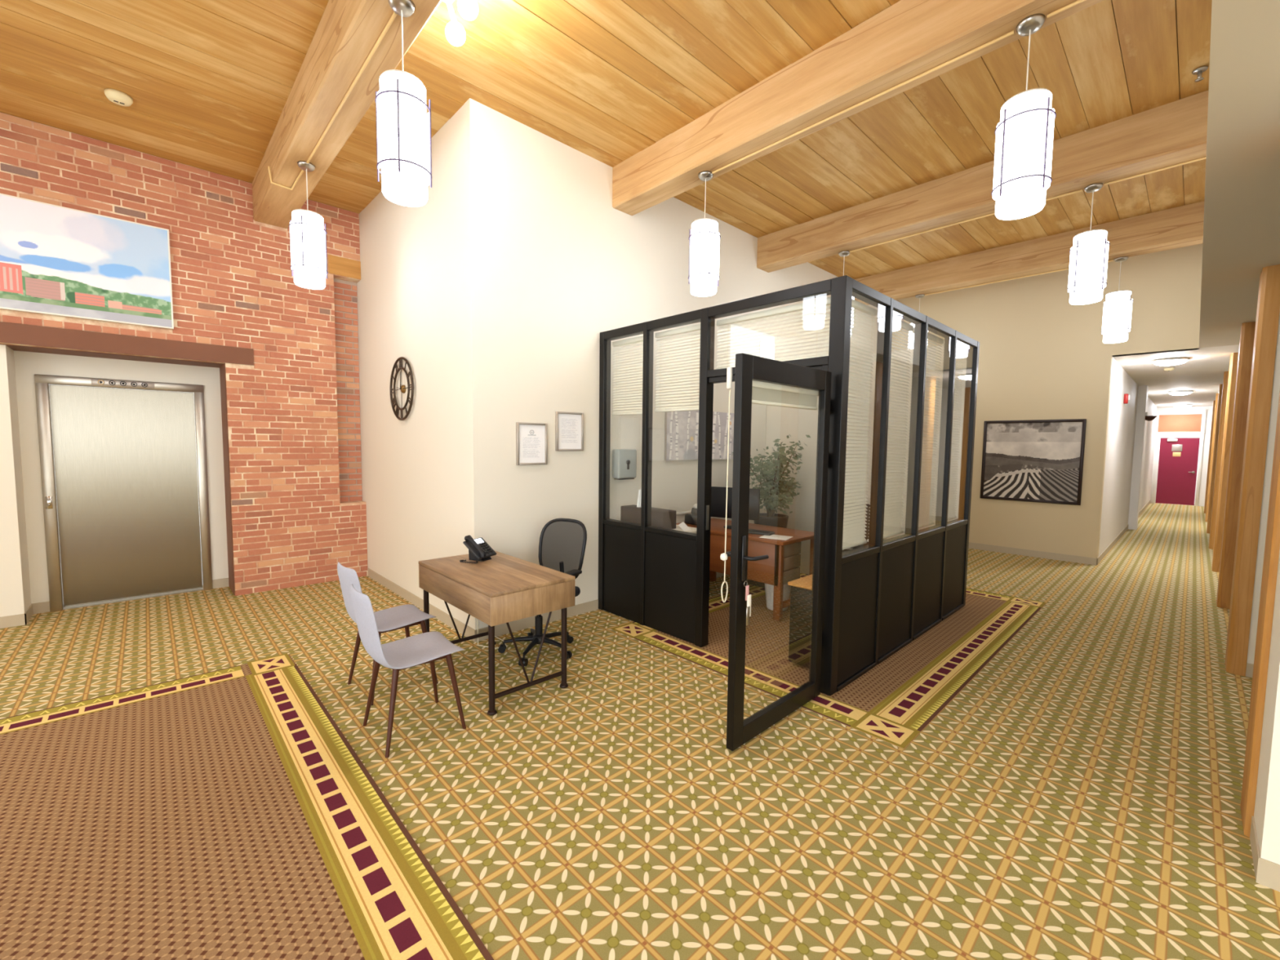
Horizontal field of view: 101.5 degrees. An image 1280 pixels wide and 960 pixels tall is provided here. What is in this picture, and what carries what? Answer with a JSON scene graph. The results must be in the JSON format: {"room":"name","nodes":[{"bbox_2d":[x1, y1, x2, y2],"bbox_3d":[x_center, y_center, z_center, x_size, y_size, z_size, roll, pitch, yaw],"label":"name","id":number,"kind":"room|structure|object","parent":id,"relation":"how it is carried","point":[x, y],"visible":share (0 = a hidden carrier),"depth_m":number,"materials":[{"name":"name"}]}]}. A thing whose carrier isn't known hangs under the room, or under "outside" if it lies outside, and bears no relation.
{"room":"office lobby","nodes":[
{"label":"office lobby","id":0,"kind":"room"},
{"bbox_2d":[0,344,31,617],"bbox_3d":[-6.221,0.082,4.104,1.770,2.430,0.520,-3,5,-43],"label":"wall","id":1,"kind":"structure","parent":0,"point":[15,583],"depth_m":4.52,"materials":[{"name":"beige paint"}]},
{"bbox_2d":[0,577,228,628],"bbox_3d":[-5.656,1.220,4.628,3.221,0.100,0.388,-3,5,-43],"label":"baseboard","id":2,"kind":"structure","parent":1,"relation":"attached to","point":[20,620],"depth_m":4.77,"materials":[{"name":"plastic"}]},
{"bbox_2d":[15,373,49,604],"bbox_3d":[-5.667,0.135,4.894,0.114,2.228,0.140,-3,5,-43],"label":"wall","id":3,"kind":"structure","parent":0,"point":[25,383],"depth_m":4.84,"materials":[{"name":"beige paint"}]},
{"bbox_2d":[13,350,228,588],"bbox_3d":[-5.176,0.008,5.349,1.460,2.430,0.140,-3,5,-43],"label":"wall","id":4,"kind":"structure","parent":0,"point":[28,362],"depth_m":5.57,"materials":[{"name":"beige paint"}]},
{"bbox_2d":[0,112,368,595],"bbox_3d":[-5.170,-0.901,4.943,4.524,4.301,0.633,-3,5,-43],"label":"wall","id":5,"kind":"structure","parent":0,"point":[299,510],"depth_m":5.55,"materials":[{"name":"red brick"}]},
{"bbox_2d":[0,193,173,329],"bbox_3d":[-4.918,-1.899,4.633,1.143,0.930,0.040,-3,5,-43],"label":"canvas","id":6,"kind":"object","parent":5,"relation":"attached to","point":[57,260],"visible":1,"depth_m":4.61,"materials":[{"name":"multicoloured fabric"}]},
{"bbox_2d":[34,373,212,612],"bbox_3d":[-5.157,0.113,5.307,1.193,2.226,0.119,-3,5,-43],"label":"elevator door","id":7,"kind":"structure","parent":5,"relation":"in","point":[122,512],"depth_m":5.28,"materials":[{"name":"silver metal"}]},
{"bbox_2d":[0,321,253,368],"bbox_3d":[-5.499,-1.238,4.501,3.465,0.174,0.502,-3,5,-43],"label":"trim","id":8,"kind":"structure","parent":5,"relation":"attached to","point":[11,333],"depth_m":4.85,"materials":[{"name":"brown paint"}]},
{"bbox_2d":[219,363,235,595],"bbox_3d":[-4.439,-0.001,5.625,0.008,2.426,0.470,-3,5,-43],"label":"trim","id":9,"kind":"structure","parent":5,"relation":"attached to","point":[222,369],"depth_m":5.58,"materials":[{"name":"brown paint"}]},
{"bbox_2d":[328,254,360,279],"bbox_3d":[-3.458,-2.462,6.094,0.333,0.205,0.152,-3,5,-43],"label":"trim","id":10,"kind":"structure","parent":5,"relation":"attached to","point":[337,265],"depth_m":6.04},
{"bbox_2d":[356,107,466,623],"bbox_3d":[-2.434,-0.905,5.451,0.150,4.300,3.050,-3,5,-43],"label":"wall","id":11,"kind":"structure","parent":0,"point":[410,290],"depth_m":5.05,"materials":[{"name":"beige paint"}]},
{"bbox_2d":[390,356,413,420],"bbox_3d":[-2.395,-0.917,5.266,0.045,0.634,0.634,-3,5,-43],"label":"wall clock","id":12,"kind":"object","parent":11,"relation":"attached to","point":[402,388],"visible":1,"depth_m":5.25,"materials":[{"name":"brown metal"}]},
{"bbox_2d":[368,568,475,641],"bbox_3d":[-2.341,1.208,5.356,0.008,0.100,2.840,-3,5,-43],"label":"baseboard","id":13,"kind":"structure","parent":11,"relation":"attached to","point":[442,616],"depth_m":5.19,"materials":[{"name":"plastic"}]},
{"bbox_2d":[0,0,1212,279],"bbox_3d":[-0.636,-2.998,4.153,15.000,0.104,7.158,-3,5,-43],"label":"ceiling","id":14,"kind":"structure","parent":0,"point":[210,83],"depth_m":3.87,"materials":[{"name":"brown wood"}]},
{"bbox_2d":[103,88,133,106],"bbox_3d":[-4.038,-2.951,4.053,0.160,0.053,0.160,-3,5,-43],"label":"smoke detector","id":15,"kind":"object","parent":14,"relation":"attached to","point":[116,96],"visible":1,"depth_m":4.02,"materials":[{"name":"beige plastic"}]},
{"bbox_2d":[252,0,441,228],"bbox_3d":[-1.573,-2.698,3.064,0.300,0.375,6.830,-3,5,-43],"label":"ceiling beam","id":16,"kind":"structure","parent":14,"relation":"attached to","point":[347,32],"depth_m":3.52,"materials":[{"name":"brown wood"}]},
{"bbox_2d":[267,165,304,190],"bbox_3d":[-3.046,-2.677,4.497,0.188,0.139,0.493,-3,5,-43],"label":"conduit","id":17,"kind":"object","parent":16,"relation":"attached to","point":[268,167],"visible":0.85,"depth_m":4.61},
{"bbox_2d":[288,160,328,289],"bbox_3d":[-2.770,-2.122,4.367,0.270,0.980,0.270,-3,5,-43],"label":"pendant lamp","id":18,"kind":"object","parent":16,"relation":"hanging from","point":[308,255],"visible":1,"depth_m":4.29,"materials":[{"name":"white glass"}]},
{"bbox_2d":[306,12,397,163],"bbox_3d":[-2.006,-2.537,3.526,0.018,0.018,2.080,-3,5,-43],"label":"conduit","id":19,"kind":"object","parent":16,"relation":"attached to","point":[394,15],"visible":0.86,"depth_m":3.29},
{"bbox_2d":[374,0,431,206],"bbox_3d":[-1.247,-1.994,2.757,0.270,0.980,0.270,-3,5,-43],"label":"pendant lamp","id":20,"kind":"object","parent":16,"relation":"hanging from","point":[403,126],"visible":1,"depth_m":2.68,"materials":[{"name":"glass"}]},
{"bbox_2d":[441,0,478,46],"bbox_3d":[-1.049,-2.691,2.913,0.255,0.355,0.275,-3,5,-43],"label":"spotlight","id":21,"kind":"object","parent":14,"relation":"attached to","point":[468,9],"visible":1,"depth_m":2.97,"materials":[{"name":"white plastic"}]},
{"bbox_2d":[612,0,1103,215],"bbox_3d":[1.190,-2.709,3.699,0.270,0.375,3.960,-3,5,-43],"label":"ceiling beam","id":22,"kind":"structure","parent":14,"relation":"attached to","point":[907,39],"depth_m":3.48,"materials":[{"name":"brown wood"}]},
{"bbox_2d":[688,170,720,296],"bbox_3d":[0.550,-2.089,4.450,0.270,0.980,0.270,-3,5,-43],"label":"pendant lamp","id":23,"kind":"object","parent":22,"relation":"hanging from","point":[704,242],"visible":1,"depth_m":4.37,"materials":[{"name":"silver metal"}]},
{"bbox_2d":[711,30,1014,173],"bbox_3d":[1.324,-2.505,3.612,0.018,0.018,2.090,-3,5,-43],"label":"conduit","id":24,"kind":"object","parent":22,"relation":"attached to","point":[1011,33],"visible":1,"depth_m":3.37,"materials":[{"name":"metal"}]},
{"bbox_2d":[991,13,1056,220],"bbox_3d":[2.089,-1.961,2.838,0.270,0.980,0.270,-3,5,-43],"label":"pendant lamp","id":25,"kind":"object","parent":22,"relation":"hanging from","point":[1024,153],"visible":1,"depth_m":2.77,"materials":[{"name":"glass"}]},
{"bbox_2d":[1047,0,1086,17],"bbox_3d":[2.348,-2.419,2.530,0.018,0.018,0.605,-3,5,-43],"label":"conduit","id":26,"kind":"object","parent":22,"relation":"attached to","point":[1076,2],"visible":1,"depth_m":2.69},
{"bbox_2d":[756,89,1208,272],"bbox_3d":[2.961,-2.804,5.367,0.280,0.375,3.960,-3,5,-43],"label":"ceiling beam","id":27,"kind":"structure","parent":14,"relation":"attached to","point":[1175,132],"depth_m":4.91,"materials":[{"name":"brown wood"}]},
{"bbox_2d":[838,250,854,334],"bbox_3d":[2.401,-2.188,6.194,0.270,0.980,0.270,-3,5,-43],"label":"pendant lamp","id":28,"kind":"object","parent":27,"relation":"hanging from","point":[845,253],"visible":0.17,"depth_m":6.13,"materials":[{"name":"silver metal"}]},
{"bbox_2d":[849,189,1082,252],"bbox_3d":[3.168,-2.603,5.349,0.018,0.018,2.090,-3,5,-43],"label":"conduit","id":29,"kind":"object","parent":27,"relation":"attached to","point":[1081,190],"visible":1,"depth_m":5.36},
{"bbox_2d":[1066,182,1110,305],"bbox_3d":[3.932,-2.059,4.575,0.270,0.980,0.270,-3,5,-43],"label":"pendant lamp","id":30,"kind":"object","parent":27,"relation":"hanging from","point":[1088,262],"visible":1,"depth_m":4.51,"materials":[{"name":"silver metal"}]},
{"bbox_2d":[1104,156,1205,185],"bbox_3d":[4.192,-2.517,4.267,0.018,0.018,0.605,-3,5,-43],"label":"conduit","id":31,"kind":"object","parent":27,"relation":"attached to","point":[1203,157],"visible":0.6,"depth_m":4.25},
{"bbox_2d":[853,200,1204,305],"bbox_3d":[4.775,-2.901,7.077,0.270,0.375,3.960,-3,5,-43],"label":"ceiling beam","id":32,"kind":"structure","parent":14,"relation":"attached to","point":[1182,226],"depth_m":6.63,"materials":[{"name":"brown wood"}]},
{"bbox_2d":[907,293,928,349],"bbox_3d":[4.201,-2.284,7.890,0.270,0.980,0.270,-3,5,-43],"label":"pendant lamp","id":33,"kind":"object","parent":32,"relation":"hanging from","point":[921,295],"visible":0.19,"depth_m":7.86,"materials":[{"name":"silver metal"}]},
{"bbox_2d":[924,259,1112,295],"bbox_3d":[4.968,-2.699,7.045,0.018,0.018,2.090,-3,5,-43],"label":"conduit","id":34,"kind":"object","parent":32,"relation":"attached to","point":[1111,260],"visible":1,"depth_m":7.09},
{"bbox_2d":[1101,256,1133,343],"bbox_3d":[5.732,-2.155,6.271,0.270,0.980,0.270,-3,5,-43],"label":"pendant lamp","id":35,"kind":"object","parent":32,"relation":"hanging from","point":[1117,305],"visible":1,"depth_m":6.20,"materials":[{"name":"silver metal"}]},
{"bbox_2d":[1191,66,1208,82],"bbox_3d":[3.905,-2.826,3.649,0.080,0.066,0.079,-3,5,-43],"label":"sprinkler","id":36,"kind":"object","parent":14,"relation":"attached to","point":[1198,71],"visible":1,"depth_m":3.64,"materials":[{"name":"silver metal"}]},
{"bbox_2d":[0,502,1279,959],"bbox_3d":[6.462,1.331,6.497,28.200,0.100,14.800,-3,5,-43],"label":"floor","id":37,"kind":"structure","parent":0,"point":[1078,797],"depth_m":2.62,"materials":[{"name":"carpet"}]},
{"bbox_2d":[0,653,493,959],"bbox_3d":[-3.109,1.571,0.648,5.245,0.006,4.425,-3,5,-43],"label":"carpet inset","id":38,"kind":"object","parent":37,"relation":"on","point":[224,814],"visible":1,"depth_m":2.17},
{"bbox_2d":[337,562,438,705],"bbox_3d":[-1.701,0.961,3.512,0.428,0.865,0.528,4,5,43],"label":"chair","id":39,"kind":"object","parent":37,"relation":"on","point":[398,617],"visible":0.62,"depth_m":3.48,"materials":[{"name":"plastic"}]},
{"bbox_2d":[350,583,466,757],"bbox_3d":[-1.326,1.002,2.977,0.528,0.865,0.428,-3,5,-42],"label":"chair","id":40,"kind":"object","parent":37,"relation":"on","point":[429,647],"visible":1,"depth_m":2.91,"materials":[{"name":"plastic"}]},
{"bbox_2d":[418,550,575,715],"bbox_3d":[-1.048,1.004,3.729,0.617,0.760,1.130,-3,5,-43],"label":"reception desk","id":41,"kind":"object","parent":37,"relation":"on","point":[503,588],"visible":0.8,"depth_m":3.42,"materials":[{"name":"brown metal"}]},
{"bbox_2d":[459,535,496,564],"bbox_3d":[-1.214,0.509,3.943,0.185,0.193,0.257,2,4,25],"label":"desk phone","id":42,"kind":"object","parent":41,"relation":"on","point":[479,549],"visible":1,"depth_m":3.92,"materials":[{"name":"grey plastic"}]},
{"bbox_2d":[497,518,586,666],"bbox_3d":[-0.776,0.850,4.157,0.660,1.015,0.700,3,5,30],"label":"office chair","id":43,"kind":"object","parent":37,"relation":"on","point":[562,541],"visible":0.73,"depth_m":4.33,"materials":[{"name":"black plastic"}]},
{"bbox_2d":[611,573,1046,748],"bbox_3d":[2.046,1.321,5.131,3.995,0.006,2.480,-3,5,-43],"label":"carpet inset","id":44,"kind":"object","parent":37,"relation":"on","point":[895,700],"visible":0.58,"depth_m":4.04},
{"bbox_2d":[671,524,696,533],"bbox_3d":[0.146,0.859,5.078,0.415,0.840,0.895,-3,5,-43],"label":"base cabinet","id":45,"kind":"object","parent":44,"relation":"on","point":[693,530],"visible":0.02,"depth_m":4.84,"materials":[{"name":"white wood"}]},
{"bbox_2d":[620,487,675,528],"bbox_3d":[0.074,0.261,5.015,0.180,0.360,0.590,-3,5,-43],"label":"tissue box","id":46,"kind":"object","parent":45,"relation":"on","point":[660,517],"visible":0.72,"depth_m":4.90,"materials":[{"name":"white paper"}]},
{"bbox_2d":[678,521,690,531],"bbox_3d":[0.400,0.425,4.785,0.082,0.069,0.122,4,5,37],"label":"crumpled tissue","id":47,"kind":"object","parent":45,"relation":"on","point":[684,527],"visible":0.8,"depth_m":4.79,"materials":[{"name":"white paper"}]},
{"bbox_2d":[675,518,813,621],"bbox_3d":[1.101,0.894,5.603,0.750,0.760,1.410,-3,5,-43],"label":"executive desk","id":48,"kind":"object","parent":44,"relation":"on","point":[780,568],"visible":0.64,"depth_m":5.06,"materials":[{"name":"brown wood"}]},
{"bbox_2d":[684,503,697,524],"bbox_3d":[0.625,0.377,5.808,0.140,0.230,0.240,-3,5,-43],"label":"tape dispenser","id":49,"kind":"object","parent":48,"relation":"on","point":[690,518],"visible":0.52,"depth_m":5.77,"materials":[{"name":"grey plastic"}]},
{"bbox_2d":[711,486,759,528],"bbox_3d":[1.009,0.297,5.585,0.540,0.430,0.220,3,4,29],"label":"monitor","id":50,"kind":"object","parent":48,"relation":"on","point":[718,494],"visible":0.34,"depth_m":5.60,"materials":[{"name":"black plastic"}]},
{"bbox_2d":[748,528,774,535],"bbox_3d":[1.181,0.523,5.270,0.320,0.026,0.140,3,5,35],"label":"keyboard","id":51,"kind":"object","parent":48,"relation":"on","point":[750,531],"visible":0.81,"depth_m":5.20,"materials":[{"name":"grey plastic"}]},
{"bbox_2d":[759,534,793,540],"bbox_3d":[1.317,0.551,5.055,0.260,0.002,0.240,3,5,32],"label":"paper sheet","id":52,"kind":"object","parent":48,"relation":"on","point":[772,536],"visible":0.82,"depth_m":5.03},
{"bbox_2d":[731,435,810,587],"bbox_3d":[1.567,0.342,6.234,0.899,1.785,0.978,-3,5,-43],"label":"potted ficus","id":53,"kind":"object","parent":44,"relation":"on","point":[772,501],"visible":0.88,"depth_m":6.09,"materials":[{"name":"green plant"}]},
{"bbox_2d":[764,583,791,610],"bbox_3d":[1.393,1.151,5.300,0.280,0.300,0.280,-3,5,-43],"label":"wastebasket","id":54,"kind":"object","parent":44,"relation":"on","point":[769,588],"visible":0.34,"depth_m":5.22,"materials":[{"name":"white plastic"}]},
{"bbox_2d":[598,275,979,751],"bbox_3d":[1.150,-0.034,4.896,3.955,2.710,2.471,-3,5,-43],"label":"glass partition","id":55,"kind":"object","parent":44,"relation":"on","point":[869,602],"visible":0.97,"depth_m":4.24,"materials":[{"name":"black metal"}]},
{"bbox_2d":[612,335,643,415],"bbox_3d":[-0.079,-0.967,4.896,0.036,0.705,0.530,-3,5,-43],"label":"window blind","id":56,"kind":"object","parent":55,"relation":"attached to","point":[639,339],"visible":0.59,"depth_m":4.93,"materials":[{"name":"plastic"}]},
{"bbox_2d":[654,324,700,412],"bbox_3d":[0.347,-0.936,4.446,0.036,0.695,0.600,-3,5,-43],"label":"window blind","id":57,"kind":"object","parent":55,"relation":"attached to","point":[695,327],"visible":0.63,"depth_m":4.46,"materials":[{"name":"plastic"}]},
{"bbox_2d":[743,581,751,626],"bbox_3d":[0.571,0.650,2.769,0.051,0.235,0.021,-3,5,-43],"label":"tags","id":58,"kind":"object","parent":55,"relation":"hanging from","point":[748,597],"visible":1,"depth_m":2.76,"materials":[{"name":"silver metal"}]},
{"bbox_2d":[720,367,818,602],"bbox_3d":[0.772,0.019,3.037,0.926,1.238,0.048,-3,5,-43],"label":"door blind","id":59,"kind":"object","parent":55,"relation":"attached to","point":[762,393],"visible":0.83,"depth_m":2.95,"materials":[{"name":"plastic"}]},
{"bbox_2d":[715,297,831,368],"bbox_3d":[0.949,-1.038,3.801,0.036,0.390,0.980,-3,5,-43],"label":"window blind","id":60,"kind":"object","parent":55,"relation":"attached to","point":[825,301],"visible":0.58,"depth_m":3.74,"materials":[{"name":"plastic"}]},
{"bbox_2d":[842,298,877,550],"bbox_3d":[1.494,-0.371,3.680,0.585,1.720,0.036,-3,5,-43],"label":"window blind","id":61,"kind":"object","parent":55,"relation":"attached to","point":[853,536],"visible":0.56,"depth_m":3.75,"materials":[{"name":"plastic"}]},
{"bbox_2d":[866,311,913,542],"bbox_3d":[1.990,-0.398,4.148,0.660,1.720,0.036,-3,5,-43],"label":"window blind","id":62,"kind":"object","parent":55,"relation":"attached to","point":[892,526],"visible":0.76,"depth_m":4.23,"materials":[{"name":"plastic"}]},
{"bbox_2d":[902,327,943,532],"bbox_3d":[2.526,-0.427,4.653,0.695,1.720,0.036,-3,5,-43],"label":"window blind","id":63,"kind":"object","parent":55,"relation":"attached to","point":[925,518],"visible":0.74,"depth_m":4.76,"materials":[{"name":"plastic"}]},
{"bbox_2d":[933,340,965,523],"bbox_3d":[3.048,-0.455,5.145,0.620,1.720,0.036,-3,5,-43],"label":"window blind","id":64,"kind":"object","parent":55,"relation":"attached to","point":[954,449],"visible":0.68,"depth_m":5.27,"materials":[{"name":"plastic"}]},
{"bbox_2d":[787,574,812,667],"bbox_3d":[1.350,1.066,3.973,0.415,0.610,0.285,-3,5,-43],"label":"file cabinet","id":65,"kind":"object","parent":44,"relation":"on","point":[801,592],"visible":0.4,"depth_m":3.87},
{"bbox_2d":[842,502,886,551],"bbox_3d":[2.289,0.780,5.628,0.660,1.015,0.700,3,4,27],"label":"office chair","id":66,"kind":"object","parent":44,"relation":"on","point":[868,508],"visible":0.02,"depth_m":5.80,"materials":[{"name":"black plastic"}]},
{"bbox_2d":[1204,400,1215,513],"bbox_3d":[14.998,-0.597,13.731,0.280,2.950,0.094,-3,5,-43],"label":"timber post","id":67,"kind":"object","parent":37,"relation":"on","point":[1214,401],"visible":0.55,"depth_m":13.67,"materials":[{"name":"brown wood"}]},
{"bbox_2d":[1204,393,1218,521],"bbox_3d":[13.253,-0.504,12.086,0.280,2.950,0.094,-3,5,-43],"label":"timber post","id":68,"kind":"object","parent":37,"relation":"on","point":[1216,394],"visible":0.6,"depth_m":12.02,"materials":[{"name":"brown wood"}]},
{"bbox_2d":[1206,383,1222,533],"bbox_3d":[11.471,-0.409,10.407,0.280,2.950,0.094,-3,5,-43],"label":"timber post","id":69,"kind":"object","parent":37,"relation":"on","point":[1220,387],"visible":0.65,"depth_m":10.34,"materials":[{"name":"brown wood"}]},
{"bbox_2d":[1208,371,1228,549],"bbox_3d":[9.725,-0.316,8.763,0.280,2.950,0.094,-3,5,-43],"label":"timber post","id":70,"kind":"object","parent":37,"relation":"on","point":[1225,379],"visible":0.7,"depth_m":8.69,"materials":[{"name":"brown wood"}]},
{"bbox_2d":[1211,352,1238,572],"bbox_3d":[7.980,-0.223,7.118,0.280,2.950,0.094,-3,5,-43],"label":"timber post","id":71,"kind":"object","parent":37,"relation":"on","point":[1233,356],"visible":0.75,"depth_m":7.04,"materials":[{"name":"brown wood"}]},
{"bbox_2d":[1216,321,1255,608],"bbox_3d":[6.249,-0.130,5.487,0.280,2.950,0.094,-3,5,-43],"label":"timber post","id":72,"kind":"object","parent":37,"relation":"on","point":[1246,343],"visible":0.85,"depth_m":5.40,"materials":[{"name":"brown wood"}]},
{"bbox_2d":[1224,264,1279,676],"bbox_3d":[4.525,-0.038,3.863,0.280,2.950,0.094,-3,5,-43],"label":"timber post","id":73,"kind":"object","parent":37,"relation":"on","point":[1268,311],"visible":1,"depth_m":3.77,"materials":[{"name":"brown wood"}]},
{"bbox_2d":[1240,391,1279,837],"bbox_3d":[2.724,0.053,2.236,0.277,2.950,0.022,-3,5,-43],"label":"timber post","id":74,"kind":"object","parent":37,"relation":"on","point":[1272,547],"visible":0.91,"depth_m":2.22,"materials":[{"name":"brown wood"}]},
{"bbox_2d":[461,97,878,630],"bbox_3d":[1.528,-0.965,6.989,8.025,4.300,0.150,-3,5,-43],"label":"wall","id":75,"kind":"structure","parent":0,"point":[550,266],"depth_m":4.76,"materials":[{"name":"beige paint"}]},
{"bbox_2d":[515,422,547,465],"bbox_3d":[-0.945,-0.316,4.577,0.302,0.366,0.030,-3,5,-43],"label":"framed notice","id":76,"kind":"object","parent":75,"relation":"attached to","point":[531,438],"visible":1,"depth_m":4.57,"materials":[{"name":"paper"}]},
{"bbox_2d":[555,411,583,450],"bbox_3d":[-0.652,-0.448,4.844,0.301,0.357,0.030,-3,5,-43],"label":"framed notice","id":77,"kind":"object","parent":75,"relation":"attached to","point":[569,426],"visible":1,"depth_m":4.84,"materials":[{"name":"paper"}]},
{"bbox_2d":[474,572,727,642],"bbox_3d":[1.500,1.138,7.022,7.883,0.100,0.008,-3,5,-43],"label":"baseboard","id":78,"kind":"structure","parent":75,"relation":"attached to","point":[526,623],"depth_m":4.77,"materials":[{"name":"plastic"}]},
{"bbox_2d":[612,448,636,479],"bbox_3d":[-0.156,-0.158,5.279,0.244,0.303,0.113,-3,5,-43],"label":"dispenser","id":79,"kind":"object","parent":75,"relation":"attached to","point":[624,460],"visible":1,"depth_m":5.22,"materials":[{"name":"grey plastic"}]},
{"bbox_2d":[613,477,634,479],"bbox_3d":[-0.159,-0.013,5.290,0.200,0.012,0.090,-3,5,-43],"label":"paper towel","id":80,"kind":"object","parent":79,"relation":"attached to","point":[617,478],"depth_m":5.23,"materials":[{"name":"paper"}]},
{"bbox_2d":[664,408,733,460],"bbox_3d":[0.725,-0.524,6.133,1.220,0.570,0.032,-3,5,-43],"label":"painting","id":81,"kind":"object","parent":75,"relation":"attached to","point":[681,428],"visible":0.7,"depth_m":5.98,"materials":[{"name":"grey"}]},
{"bbox_2d":[754,512,788,528],"bbox_3d":[1.546,0.607,6.201,0.410,0.380,0.406,-3,5,-43],"label":"pot","id":82,"kind":"object","parent":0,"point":[778,520],"depth_m":6.04,"materials":[{"name":"brown plastic"}]},
{"bbox_2d":[891,243,1202,558],"bbox_3d":[5.801,-0.999,8.198,0.150,4.300,3.958,-3,5,-43],"label":"wall","id":83,"kind":"structure","parent":0,"point":[1042,356],"depth_m":7.71,"materials":[{"name":"beige paint"}]},
{"bbox_2d":[979,418,1086,505],"bbox_3d":[5.936,-0.289,7.960,0.035,1.240,1.250,-3,5,-43],"label":"photograph","id":84,"kind":"object","parent":83,"relation":"attached to","point":[1034,460],"visible":1,"depth_m":7.92},
{"bbox_2d":[968,542,1100,565],"bbox_3d":[5.550,1.070,8.684,0.308,0.100,3.128,-3,5,-43],"label":"baseboard","id":85,"kind":"structure","parent":83,"relation":"attached to","point":[1086,560],"depth_m":7.95,"materials":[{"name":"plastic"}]},
{"bbox_2d":[1098,356,1157,555],"bbox_3d":[11.257,-0.510,11.848,12.750,2.950,0.310,-3,5,-43],"label":"wall","id":86,"kind":"structure","parent":0,"point":[1131,438],"depth_m":9.64,"materials":[{"name":"white paint"}]},
{"bbox_2d":[1099,500,1150,562],"bbox_3d":[11.311,0.910,11.972,12.590,0.100,0.008,-3,5,-43],"label":"baseboard","id":87,"kind":"structure","parent":86,"relation":"attached to","point":[1116,540],"depth_m":9.25,"materials":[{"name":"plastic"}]},
{"bbox_2d":[1123,393,1129,404],"bbox_3d":[8.164,-1.362,8.770,0.120,0.160,0.070,-3,5,-43],"label":"fire alarm","id":88,"kind":"object","parent":86,"relation":"attached to","point":[1126,397],"visible":1,"depth_m":8.73,"materials":[{"name":"red plastic"}]},
{"bbox_2d":[1145,412,1157,421],"bbox_3d":[10.429,-1.298,10.704,0.230,0.180,0.228,-3,5,-43],"label":"wall sconce","id":89,"kind":"object","parent":86,"relation":"attached to","point":[1148,418],"visible":0.94,"depth_m":10.65,"materials":[{"name":"black plastic"}]},
{"bbox_2d":[1157,405,1213,506],"bbox_3d":[17.025,-0.670,15.129,0.150,2.950,3.450,-3,5,-43],"label":"wall","id":90,"kind":"structure","parent":0,"point":[1190,410],"depth_m":15.45,"materials":[{"name":"white paint"}]},
{"bbox_2d":[1150,433,1204,506],"bbox_3d":[16.207,-0.327,15.827,0.150,2.150,1.055,-3,5,-43],"label":"door","id":91,"kind":"structure","parent":90,"relation":"in","point":[1175,466],"depth_m":15.81,"materials":[{"name":"paint"}]},
{"bbox_2d":[1157,413,1202,431],"bbox_3d":[16.254,-1.709,15.750,0.040,0.520,0.990,-3,5,-43],"label":"transom window","id":92,"kind":"structure","parent":90,"relation":"attached to","point":[1193,422],"depth_m":15.73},
{"bbox_2d":[1155,409,1206,433],"bbox_3d":[16.244,-1.749,15.744,0.060,0.700,1.060,-3,5,-43],"label":"trim","id":93,"kind":"structure","parent":90,"relation":"attached to","point":[1204,411],"depth_m":15.54,"materials":[{"name":"white paint"}]},
{"bbox_2d":[1111,0,1279,407],"bbox_3d":[8.618,-1.528,3.828,27.900,0.120,8.300,-3,5,-43],"label":"ceiling","id":94,"kind":"structure","parent":0,"point":[1242,225],"depth_m":2.69,"materials":[{"name":"paint"}]},
{"bbox_2d":[1151,356,1190,365],"bbox_3d":[7.613,-1.690,7.512,0.390,0.085,0.390,-3,5,-43],"label":"ceiling light","id":95,"kind":"object","parent":94,"relation":"attached to","point":[1168,361],"visible":1,"depth_m":7.41,"materials":[{"name":"white glass"}]},
{"bbox_2d":[1152,359,1187,365],"bbox_3d":[7.613,-1.675,7.513,0.360,0.054,0.360,-3,5,-43],"label":"diffuser","id":96,"kind":"object","parent":95,"relation":"attached to","point":[1157,362],"depth_m":7.43,"materials":[{"name":"white"}]},
{"bbox_2d":[1168,390,1193,395],"bbox_3d":[11.954,-1.920,11.575,0.390,0.085,0.390,-3,5,-43],"label":"ceiling light","id":97,"kind":"object","parent":94,"relation":"attached to","point":[1181,392],"visible":1,"depth_m":11.47,"materials":[{"name":"white"}]},
{"bbox_2d":[1168,391,1191,395],"bbox_3d":[11.954,-1.904,11.576,0.360,0.054,0.360,-3,5,-43],"label":"diffuser","id":98,"kind":"object","parent":97,"relation":"attached to","point":[1171,393],"depth_m":11.49,"materials":[{"name":"white"}]},
{"bbox_2d":[1173,404,1192,407],"bbox_3d":[15.504,-2.111,14.947,0.390,0.085,0.390,-3,5,-43],"label":"ceiling light","id":99,"kind":"object","parent":94,"relation":"attached to","point":[1177,405],"visible":1,"depth_m":14.84,"materials":[{"name":"white"}]},
{"bbox_2d":[1199,3,1212,333],"bbox_3d":[1.774,-2.113,1.500,14.800,1.449,0.100,-3,5,-43],"label":"wall","id":100,"kind":"structure","parent":0,"point":[1211,3],"depth_m":2.04,"materials":[{"name":"paint"}]},
{"bbox_2d":[1246,311,1279,864],"bbox_3d":[8.995,0.047,3.371,27.700,2.950,6.938,-3,5,-43],"label":"wall","id":101,"kind":"structure","parent":0,"point":[1267,804],"depth_m":2.10,"materials":[{"name":"beige paint"}]},
{"bbox_2d":[1245,662,1279,892],"bbox_3d":[9.308,1.219,7.151,17.180,0.100,2.034,-3,5,-43],"label":"baseboard","id":102,"kind":"structure","parent":101,"relation":"attached to","point":[1267,873],"depth_m":2.00,"materials":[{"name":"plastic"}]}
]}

